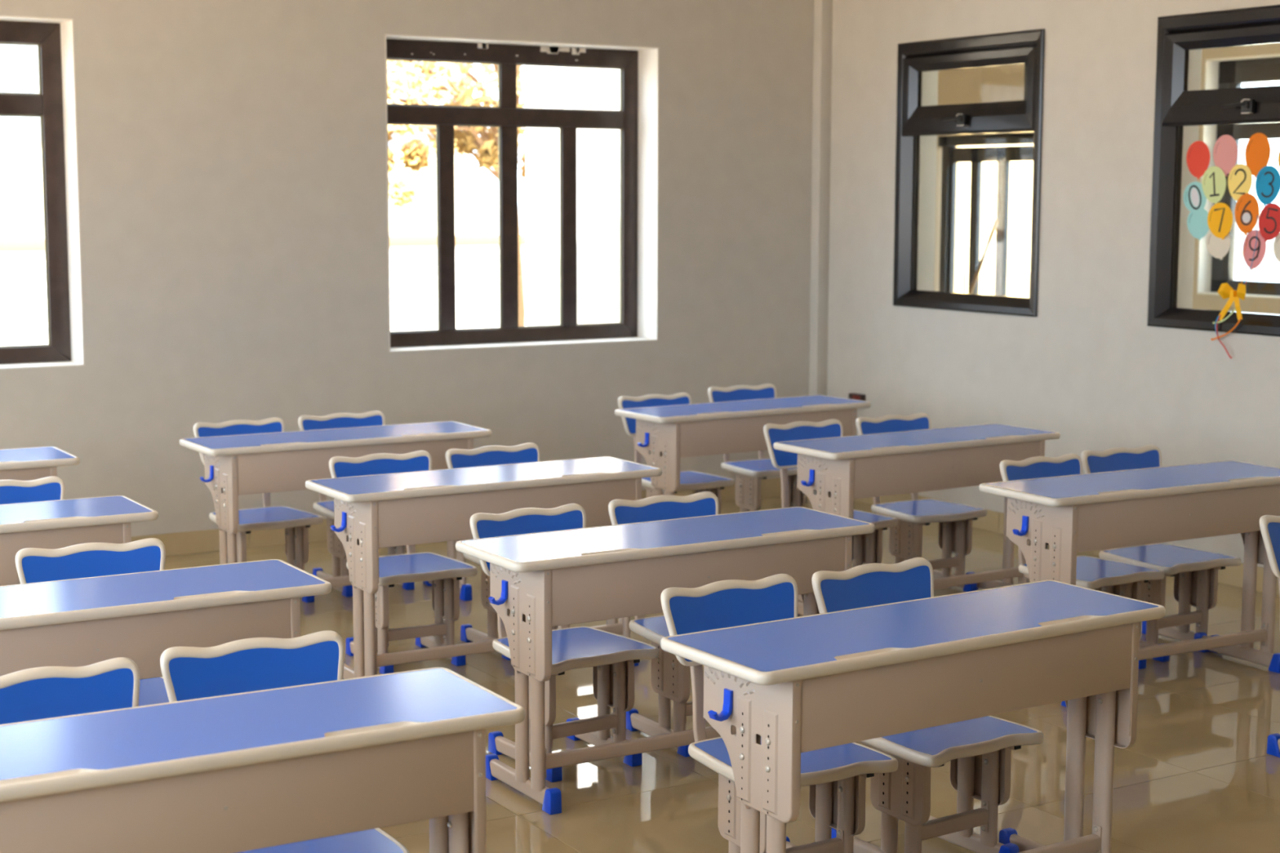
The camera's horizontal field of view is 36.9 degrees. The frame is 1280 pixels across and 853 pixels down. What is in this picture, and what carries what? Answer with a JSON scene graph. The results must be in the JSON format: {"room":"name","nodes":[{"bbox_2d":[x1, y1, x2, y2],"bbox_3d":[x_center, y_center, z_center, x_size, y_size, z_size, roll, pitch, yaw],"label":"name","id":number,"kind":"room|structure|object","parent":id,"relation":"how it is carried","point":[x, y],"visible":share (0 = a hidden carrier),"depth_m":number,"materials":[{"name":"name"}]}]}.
{"room":"classroom","nodes":[
{"label":"classroom","id":0,"kind":"room"},
{"bbox_2d":[0,0,813,536],"bbox_3d":[-2.514,-0.861,8.601,8.565,3.350,0.240,-4,8,-31],"label":"wall","id":1,"kind":"structure","parent":0,"point":[232,155],"depth_m":9.07,"materials":[{"name":"paint"}]},
{"bbox_2d":[0,20,71,364],"bbox_3d":[-3.245,-1.002,8.250,1.536,1.521,0.046,-4,8,-31],"label":"window","id":2,"kind":"structure","parent":1,"relation":"in","point":[47,104],"depth_m":8.58,"materials":[{"name":"brown metal"}]},
{"bbox_2d":[0,15,84,369],"bbox_3d":[-3.195,-0.992,8.167,1.536,1.521,0.241,-4,8,-31],"label":"trim","id":3,"kind":"structure","parent":1,"relation":"attached to","point":[67,33],"depth_m":8.52,"materials":[{"name":"white paint"}]},
{"bbox_2d":[131,477,781,555],"bbox_3d":[-2.483,0.566,8.647,8.012,0.105,0.012,-4,8,-31],"label":"baseboard","id":4,"kind":"structure","parent":1,"relation":"attached to","point":[204,540],"depth_m":9.05,"materials":[{"name":"brown tile"}]},
{"bbox_2d":[386,39,638,347],"bbox_3d":[-0.674,-1.185,9.803,1.536,1.521,0.046,-4,8,-31],"label":"window","id":5,"kind":"structure","parent":1,"relation":"in","point":[507,117],"depth_m":9.82,"materials":[{"name":"brown metal"}]},
{"bbox_2d":[385,34,658,352],"bbox_3d":[-0.623,-1.175,9.720,1.536,1.521,0.241,-4,8,-31],"label":"trim","id":6,"kind":"structure","parent":1,"relation":"attached to","point":[648,56],"depth_m":10.05,"materials":[{"name":"white paint"}]},
{"bbox_2d":[164,496,1279,852],"bbox_3d":[0.351,1.284,4.066,8.713,0.200,11.788,-4,8,-31],"label":"floor","id":7,"kind":"structure","parent":0,"point":[1198,775],"depth_m":5.61,"materials":[{"name":"brown tile"}]},
{"bbox_2d":[0,475,65,504],"bbox_3d":[-1.994,0.557,6.181,0.399,0.721,0.461,-4,8,-31],"label":"chair","id":8,"kind":"object","parent":7,"relation":"on","point":[48,488],"visible":0.26,"depth_m":6.36,"materials":[{"name":"blue plastic"}]},
{"bbox_2d":[0,446,79,480],"bbox_3d":[-2.660,0.476,6.915,1.200,0.701,0.414,-4,8,-31],"label":"school desk","id":9,"kind":"object","parent":7,"relation":"on","point":[29,464],"visible":0.29,"depth_m":6.96,"materials":[{"name":"blue laminate"}]},
{"bbox_2d":[0,657,139,724],"bbox_3d":[-1.085,0.863,3.687,0.398,0.721,0.464,-4,8,-32],"label":"chair","id":10,"kind":"object","parent":7,"relation":"on","point":[38,693],"visible":0.56,"depth_m":3.84,"materials":[{"name":"blue plastic"}]},
{"bbox_2d":[0,495,158,586],"bbox_3d":[-2.078,0.621,5.737,1.200,0.701,0.414,-4,8,-31],"label":"school desk","id":11,"kind":"object","parent":7,"relation":"on","point":[60,523],"visible":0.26,"depth_m":5.74,"materials":[{"name":"blue plastic"}]},
{"bbox_2d":[15,537,169,706],"bbox_3d":[-1.389,0.697,5.042,0.398,0.721,0.464,-4,8,-28],"label":"chair","id":12,"kind":"object","parent":7,"relation":"on","point":[33,565],"visible":0.27,"depth_m":5.17,"materials":[{"name":"blue plastic"}]},
{"bbox_2d":[0,559,331,679],"bbox_3d":[-1.379,0.752,4.676,1.200,0.701,0.414,-4,8,-31],"label":"school desk","id":13,"kind":"object","parent":7,"relation":"on","point":[138,616],"visible":0.52,"depth_m":4.60,"materials":[{"name":"blue plastic"}]},
{"bbox_2d":[193,417,323,602],"bbox_3d":[-1.562,0.352,7.876,0.399,0.721,0.465,-4,8,-33],"label":"chair","id":14,"kind":"object","parent":7,"relation":"on","point":[296,523],"visible":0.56,"depth_m":7.88,"materials":[{"name":"blue"}]},
{"bbox_2d":[0,667,525,852],"bbox_3d":[-0.828,0.893,3.527,1.200,0.701,0.414,-4,8,-30],"label":"school desk","id":15,"kind":"object","parent":7,"relation":"on","point":[239,772],"visible":1,"depth_m":3.42,"materials":[{"name":"blue plastic"}]},
{"bbox_2d":[160,630,409,852],"bbox_3d":[-0.727,0.834,3.934,0.398,0.721,0.464,-4,8,-28],"label":"chair","id":16,"kind":"object","parent":7,"relation":"on","point":[255,664],"visible":0.49,"depth_m":4.05,"materials":[{"name":"blue plastic"}]},
{"bbox_2d":[179,421,492,601],"bbox_3d":[-1.217,0.378,7.755,1.200,0.701,0.414,-4,8,-31],"label":"school desk","id":17,"kind":"object","parent":7,"relation":"on","point":[237,465],"visible":0.62,"depth_m":7.49,"materials":[{"name":"blue plastic"}]},
{"bbox_2d":[297,410,414,597],"bbox_3d":[-1.180,0.321,8.134,0.399,0.721,0.465,-4,8,-31],"label":"chair","id":18,"kind":"object","parent":7,"relation":"on","point":[374,418],"visible":0.32,"depth_m":8.16,"materials":[{"name":"beige plastic"}]},
{"bbox_2d":[328,450,477,674],"bbox_3d":[-0.846,0.479,6.847,0.398,0.721,0.457,-4,8,-30],"label":"chair","id":19,"kind":"object","parent":7,"relation":"on","point":[445,573],"visible":0.67,"depth_m":6.82,"materials":[{"name":"blue plastic"}]},
{"bbox_2d":[305,456,662,679],"bbox_3d":[-0.532,0.512,6.670,1.200,0.701,0.414,-4,8,-31],"label":"school desk","id":20,"kind":"object","parent":7,"relation":"on","point":[375,512],"visible":0.61,"depth_m":6.41,"materials":[{"name":"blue plastic"}]},
{"bbox_2d":[445,442,569,660],"bbox_3d":[-0.444,0.452,7.072,0.398,0.721,0.457,-4,8,-33],"label":"chair","id":21,"kind":"object","parent":7,"relation":"on","point":[528,452],"visible":0.2,"depth_m":7.14,"materials":[{"name":"beige plastic"}]},
{"bbox_2d":[469,503,659,782],"bbox_3d":[-0.224,0.627,5.644,0.398,0.721,0.464,-4,8,-34],"label":"chair","id":22,"kind":"object","parent":7,"relation":"on","point":[612,657],"visible":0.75,"depth_m":5.65,"materials":[{"name":"blue plastic"}]},
{"bbox_2d":[608,491,719,757],"bbox_3d":[0.176,0.598,5.889,0.398,0.721,0.464,-4,8,-30],"label":"chair","id":23,"kind":"object","parent":7,"relation":"on","point":[669,678],"visible":0.37,"depth_m":5.88,"materials":[{"name":"beige plastic"}]},
{"bbox_2d":[455,506,875,814],"bbox_3d":[0.083,0.650,5.546,1.200,0.701,0.414,-4,8,-31],"label":"school desk","id":24,"kind":"object","parent":7,"relation":"on","point":[546,580],"visible":0.69,"depth_m":5.29,"materials":[{"name":"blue plastic"}]},
{"bbox_2d":[617,392,734,514],"bbox_3d":[0.170,0.228,8.928,0.399,0.721,0.465,-4,8,-30],"label":"chair","id":25,"kind":"object","parent":7,"relation":"on","point":[689,480],"visible":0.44,"depth_m":8.96,"materials":[{"name":"beige plastic"}]},
{"bbox_2d":[614,395,871,497],"bbox_3d":[0.477,0.251,8.836,1.200,0.701,0.414,-4,8,-33],"label":"school desk","id":26,"kind":"object","parent":7,"relation":"on","point":[671,433],"visible":0.46,"depth_m":8.55,"materials":[{"name":"blue plastic"}]},
{"bbox_2d":[707,383,806,511],"bbox_3d":[0.607,0.175,9.369,0.399,0.721,0.465,-4,8,-30],"label":"chair","id":27,"kind":"object","parent":7,"relation":"on","point":[748,474],"visible":0.56,"depth_m":9.35,"materials":[{"name":"blue plastic"}]},
{"bbox_2d":[660,573,897,852],"bbox_3d":[0.326,0.759,4.567,0.398,0.721,0.464,-4,8,-32],"label":"chair","id":28,"kind":"object","parent":7,"relation":"on","point":[836,776],"visible":0.64,"depth_m":4.60,"materials":[{"name":"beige plastic"}]},
{"bbox_2d":[763,418,897,601],"bbox_3d":[0.786,0.359,7.863,0.399,0.721,0.472,-4,8,-30],"label":"chair","id":29,"kind":"object","parent":7,"relation":"on","point":[867,548],"visible":0.36,"depth_m":7.92,"materials":[{"name":"blue"}]},
{"bbox_2d":[660,580,1165,852],"bbox_3d":[0.636,0.790,4.408,1.200,0.701,0.414,-4,8,-33],"label":"school desk","id":30,"kind":"object","parent":7,"relation":"on","point":[802,684],"visible":1,"depth_m":4.22,"materials":[{"name":"blue plastic"}]},
{"bbox_2d":[773,423,1060,615],"bbox_3d":[1.112,0.390,7.706,1.200,0.701,0.414,-4,8,-33],"label":"school desk","id":31,"kind":"object","parent":7,"relation":"on","point":[848,468],"visible":0.62,"depth_m":7.49,"materials":[{"name":"blue plastic"}]},
{"bbox_2d":[855,412,986,591],"bbox_3d":[1.193,0.331,8.104,0.399,0.721,0.472,-4,8,-31],"label":"chair","id":32,"kind":"object","parent":7,"relation":"on","point":[954,520],"visible":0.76,"depth_m":8.08,"materials":[{"name":"blue plastic"}]},
{"bbox_2d":[811,557,1044,852],"bbox_3d":[0.711,0.733,4.786,0.398,0.721,0.464,-5,8,-34],"label":"chair","id":33,"kind":"object","parent":7,"relation":"on","point":[978,751],"visible":0.73,"depth_m":4.75,"materials":[{"name":"blue plastic"}]},
{"bbox_2d":[999,453,1164,669],"bbox_3d":[1.562,0.489,6.809,0.398,0.721,0.464,-4,8,-33],"label":"chair","id":34,"kind":"object","parent":7,"relation":"on","point":[1113,577],"visible":0.43,"depth_m":6.83,"materials":[{"name":"blue plastic"}]},
{"bbox_2d":[978,460,1279,706],"bbox_3d":[1.740,0.524,6.615,1.200,0.701,0.414,-4,8,-29],"label":"school desk","id":35,"kind":"object","parent":7,"relation":"on","point":[1071,515],"visible":0.82,"depth_m":6.44,"materials":[{"name":"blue plastic"}]},
{"bbox_2d":[1080,444,1240,662],"bbox_3d":[1.910,0.459,7.063,0.398,0.721,0.464,-4,8,-31],"label":"chair","id":36,"kind":"object","parent":7,"relation":"on","point":[1194,571],"visible":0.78,"depth_m":7.05,"materials":[{"name":"blue plastic"}]},
{"bbox_2d":[1259,515,1279,757],"bbox_3d":[2.109,0.634,5.634,0.398,0.721,0.464,-4,8,-32],"label":"chair","id":37,"kind":"object","parent":7,"relation":"on","point":[1269,525],"visible":1,"depth_m":5.67,"materials":[{"name":"blue plastic"}]},
{"bbox_2d":[826,0,1279,567],"bbox_3d":[3.955,-0.528,5.996,0.240,3.350,10.970,-4,8,-31],"label":"wall","id":38,"kind":"structure","parent":0,"point":[1090,369],"depth_m":8.98,"materials":[{"name":"paint"}]},
{"bbox_2d":[808,0,832,494],"bbox_3d":[0.990,-1.187,10.523,0.073,3.150,0.073,-4,8,-31],"label":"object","id":39,"kind":"structure","parent":38,"relation":"attached to","point":[823,9],"depth_m":10.49,"materials":[{"name":"paint"}]},
{"bbox_2d":[848,392,865,400],"bbox_3d":[1.173,-0.141,10.377,0.040,0.070,0.110,-4,8,-31],"label":"wall socket","id":40,"kind":"object","parent":38,"relation":"attached to","point":[851,396],"visible":0.49,"depth_m":10.34,"materials":[{"name":"brown plastic"}]},
{"bbox_2d":[852,395,860,399],"bbox_3d":[1.168,-0.138,10.352,0.006,0.056,0.062,-4,8,-31],"label":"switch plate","id":41,"kind":"object","parent":40,"relation":"attached to","point":[854,397],"depth_m":10.34,"materials":[{"name":"red"}]},
{"bbox_2d":[893,28,1044,316],"bbox_3d":[1.624,-1.253,9.544,0.142,1.354,1.082,-4,8,-31],"label":"window","id":42,"kind":"structure","parent":38,"relation":"in","point":[913,120],"depth_m":9.57,"materials":[{"name":"black metal"}]},
{"bbox_2d":[853,493,1279,595],"bbox_3d":[3.862,0.895,6.072,0.012,0.105,10.897,-4,8,-31],"label":"baseboard","id":43,"kind":"structure","parent":38,"relation":"attached to","point":[993,521],"depth_m":9.46,"materials":[{"name":"brown tile"}]},
{"bbox_2d":[1146,4,1279,336],"bbox_3d":[2.558,-1.065,8.021,0.142,1.354,1.082,-4,8,-31],"label":"window","id":44,"kind":"structure","parent":38,"relation":"in","point":[1175,107],"depth_m":8.31,"materials":[{"name":"black metal"}]},
{"bbox_2d":[1183,181,1206,213],"bbox_3d":[2.415,-0.995,8.343,0.003,0.141,0.132,-4,8,-31],"label":"balloon","id":45,"kind":"object","parent":44,"relation":"attached to","point":[1194,197],"visible":1,"depth_m":8.34,"materials":[{"name":"teal paper"}]},
{"bbox_2d":[1186,208,1208,239],"bbox_3d":[2.429,-0.882,8.338,0.003,0.142,0.132,-4,8,-31],"label":"balloon","id":46,"kind":"object","parent":44,"relation":"attached to","point":[1197,223],"visible":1,"depth_m":8.34,"materials":[{"name":"teal paper"}]},
{"bbox_2d":[1186,140,1210,178],"bbox_3d":[2.422,-1.157,8.318,0.003,0.166,0.134,-4,8,-31],"label":"balloon","id":47,"kind":"object","parent":44,"relation":"attached to","point":[1197,157],"visible":1,"depth_m":8.32,"materials":[{"name":"red paper"}]},
{"bbox_2d":[1201,165,1226,204],"bbox_3d":[2.468,-1.037,8.245,0.003,0.166,0.134,-4,8,-31],"label":"balloon","id":48,"kind":"object","parent":44,"relation":"attached to","point":[1214,180],"visible":1,"depth_m":8.24,"materials":[{"name":"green paper"}]},
{"bbox_2d":[1205,231,1231,259],"bbox_3d":[2.489,-0.788,8.251,0.003,0.142,0.135,-4,8,-31],"label":"balloon","id":49,"kind":"object","parent":44,"relation":"attached to","point":[1218,248],"visible":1,"depth_m":8.25,"materials":[{"name":"beige paper"}]},
{"bbox_2d":[1207,202,1232,239],"bbox_3d":[2.489,-0.881,8.225,0.003,0.158,0.140,-4,8,-31],"label":"balloon","id":50,"kind":"object","parent":44,"relation":"attached to","point":[1220,217],"visible":1,"depth_m":8.22,"materials":[{"name":"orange paper"}]},
{"bbox_2d":[1213,134,1238,176],"bbox_3d":[2.500,-1.158,8.188,0.003,0.176,0.136,-4,8,-31],"label":"balloon","id":51,"kind":"object","parent":44,"relation":"attached to","point":[1225,152],"visible":1,"depth_m":8.19,"materials":[{"name":"pink paper"}]},
{"bbox_2d":[1210,215,1257,358],"bbox_3d":[2.515,-0.591,8.122,0.093,0.607,0.193,-4,8,-31],"label":"ribbon bow","id":52,"kind":"object","parent":44,"relation":"attached to","point":[1225,291],"visible":1,"depth_m":8.11,"materials":[{"name":"orange paper"}]},
{"bbox_2d":[1227,163,1252,200],"bbox_3d":[2.542,-1.031,8.123,0.003,0.166,0.132,-4,8,-31],"label":"balloon","id":53,"kind":"object","parent":44,"relation":"attached to","point":[1240,177],"visible":1,"depth_m":8.12,"materials":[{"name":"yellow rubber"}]},
{"bbox_2d":[1234,193,1259,235],"bbox_3d":[2.564,-0.897,8.098,0.003,0.176,0.132,-4,8,-31],"label":"balloon","id":54,"kind":"object","parent":44,"relation":"attached to","point":[1246,211],"visible":1,"depth_m":8.10,"materials":[{"name":"orange paper"}]},
{"bbox_2d":[1242,229,1266,270],"bbox_3d":[2.590,-0.744,8.082,0.003,0.172,0.124,-4,8,-31],"label":"balloon","id":55,"kind":"object","parent":44,"relation":"attached to","point":[1260,247],"visible":1,"depth_m":8.08,"materials":[{"name":"pink paper"}]},
{"bbox_2d":[1244,132,1271,177],"bbox_3d":[2.590,-1.137,8.041,0.003,0.189,0.136,-4,8,-31],"label":"balloon","id":56,"kind":"object","parent":44,"relation":"attached to","point":[1258,149],"visible":1,"depth_m":8.04,"materials":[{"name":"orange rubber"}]},
{"bbox_2d":[1254,165,1279,206],"bbox_3d":[2.620,-1.004,7.997,0.003,0.170,0.136,-4,8,-31],"label":"balloon","id":57,"kind":"object","parent":44,"relation":"attached to","point":[1267,184],"visible":1,"depth_m":8.00,"materials":[{"name":"blue paper"}]},
{"bbox_2d":[1257,203,1279,241],"bbox_3d":[2.631,-0.850,7.992,0.003,0.162,0.133,-4,8,-31],"label":"balloon","id":58,"kind":"object","parent":44,"relation":"attached to","point":[1268,223],"visible":1,"depth_m":8.00,"materials":[{"name":"red paper"}]},
{"bbox_2d":[1273,233,1279,262],"bbox_3d":[2.677,-0.738,7.945,0.003,0.142,0.131,-4,8,-31],"label":"balloon","id":59,"kind":"object","parent":44,"relation":"attached to","point":[1277,241],"visible":1,"depth_m":7.98,"materials":[{"name":"beige paper"}]},
{"bbox_2d":[1277,150,1279,168],"bbox_3d":[2.682,-1.098,7.894,0.003,0.172,0.136,-4,8,-31],"label":"balloon","id":60,"kind":"object","parent":44,"relation":"attached to","point":[1278,157],"visible":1,"depth_m":7.95,"materials":[{"name":"beige paper"}]},
{"bbox_2d":[933,42,1279,314],"bbox_3d":[5.285,-0.773,8.037,0.220,3.350,13.100,-4,8,-31],"label":"wall","id":61,"kind":"structure","parent":0,"point":[1000,82],"depth_m":12.48,"materials":[{"name":"beige paint"}]},
{"bbox_2d":[938,132,1033,297],"bbox_3d":[2.448,-0.897,12.681,0.100,2.060,1.450,-4,8,-31],"label":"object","id":62,"kind":"structure","parent":61,"relation":"in","point":[951,154],"depth_m":12.91,"materials":[{"name":"black metal"}]},
{"bbox_2d":[1196,53,1279,298],"bbox_3d":[3.758,-1.368,10.494,0.222,1.350,1.580,-4,8,-31],"label":"trim","id":63,"kind":"structure","parent":61,"relation":"attached to","point":[1211,70],"depth_m":11.11,"materials":[{"name":"white paint"}]},
{"bbox_2d":[1210,57,1279,295],"bbox_3d":[3.773,-1.369,10.499,0.050,1.330,1.572,-4,8,-31],"label":"window","id":64,"kind":"structure","parent":61,"relation":"in","point":[1232,73],"depth_m":10.98,"materials":[{"name":"black metal"}]},
{"bbox_3d":[9.511,-0.582,19.671,23.375,0.180,28.400,-4,8,-31],"label":"floor","id":65,"kind":"structure","parent":0,"visible":0},
{"bbox_2d":[968,218,998,293],"bbox_3d":[2.070,-0.624,12.729,0.602,1.504,0.113,5,9,37],"label":"broom","id":66,"kind":"object","parent":65,"relation":"on","point":[996,221],"visible":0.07,"depth_m":12.56,"materials":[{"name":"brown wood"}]},
{"bbox_2d":[954,143,1033,297],"bbox_3d":[2.841,-3.005,24.011,3.600,3.550,7.600,-4,8,-31],"label":"sky","id":67,"kind":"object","parent":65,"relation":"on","point":[1020,172],"visible":0.02,"depth_m":20.60,"materials":[{"name":"white"}]},
{"bbox_2d":[1233,209,1279,282],"bbox_3d":[14.397,-1.766,22.754,0.400,1.450,28.000,-4,8,-31],"label":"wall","id":68,"kind":"structure","parent":65,"relation":"on","point":[1268,270],"depth_m":30.11,"materials":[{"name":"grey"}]},
{"label":"outside","id":69,"kind":"structure","parent":0,"visible":0},
{"bbox_2d":[386,59,526,326],"bbox_3d":[-1.730,-1.795,15.518,2.386,3.782,1.157,-4,8,-31],"label":"tree","id":70,"kind":"object","parent":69,"point":[468,140],"visible":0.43,"depth_m":15.48,"materials":[{"name":"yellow plant"}]},
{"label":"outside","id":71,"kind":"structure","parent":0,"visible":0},
{"bbox_2d":[525,65,619,325],"bbox_3d":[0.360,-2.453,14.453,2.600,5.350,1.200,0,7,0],"label":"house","id":72,"kind":"structure","parent":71,"point":[546,86],"depth_m":14.14,"materials":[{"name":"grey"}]},
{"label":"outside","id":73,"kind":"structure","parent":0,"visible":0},
{"bbox_3d":[-27.867,-0.826,23.396,36.625,0.180,51.190,-4,8,-31],"label":"ground","id":74,"kind":"structure","parent":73,"visible":0},
{"bbox_2d":[0,44,469,239],"bbox_3d":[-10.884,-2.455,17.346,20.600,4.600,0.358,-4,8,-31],"label":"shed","id":75,"kind":"object","parent":74,"relation":"on","point":[21,197],"visible":0.06,"depth_m":19.97,"materials":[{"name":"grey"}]},
{"bbox_2d":[0,234,526,346],"bbox_3d":[-6.589,-0.826,16.627,26.000,1.560,0.300,-4,8,-31],"label":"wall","id":76,"kind":"structure","parent":74,"relation":"on","point":[412,258],"depth_m":19.05,"materials":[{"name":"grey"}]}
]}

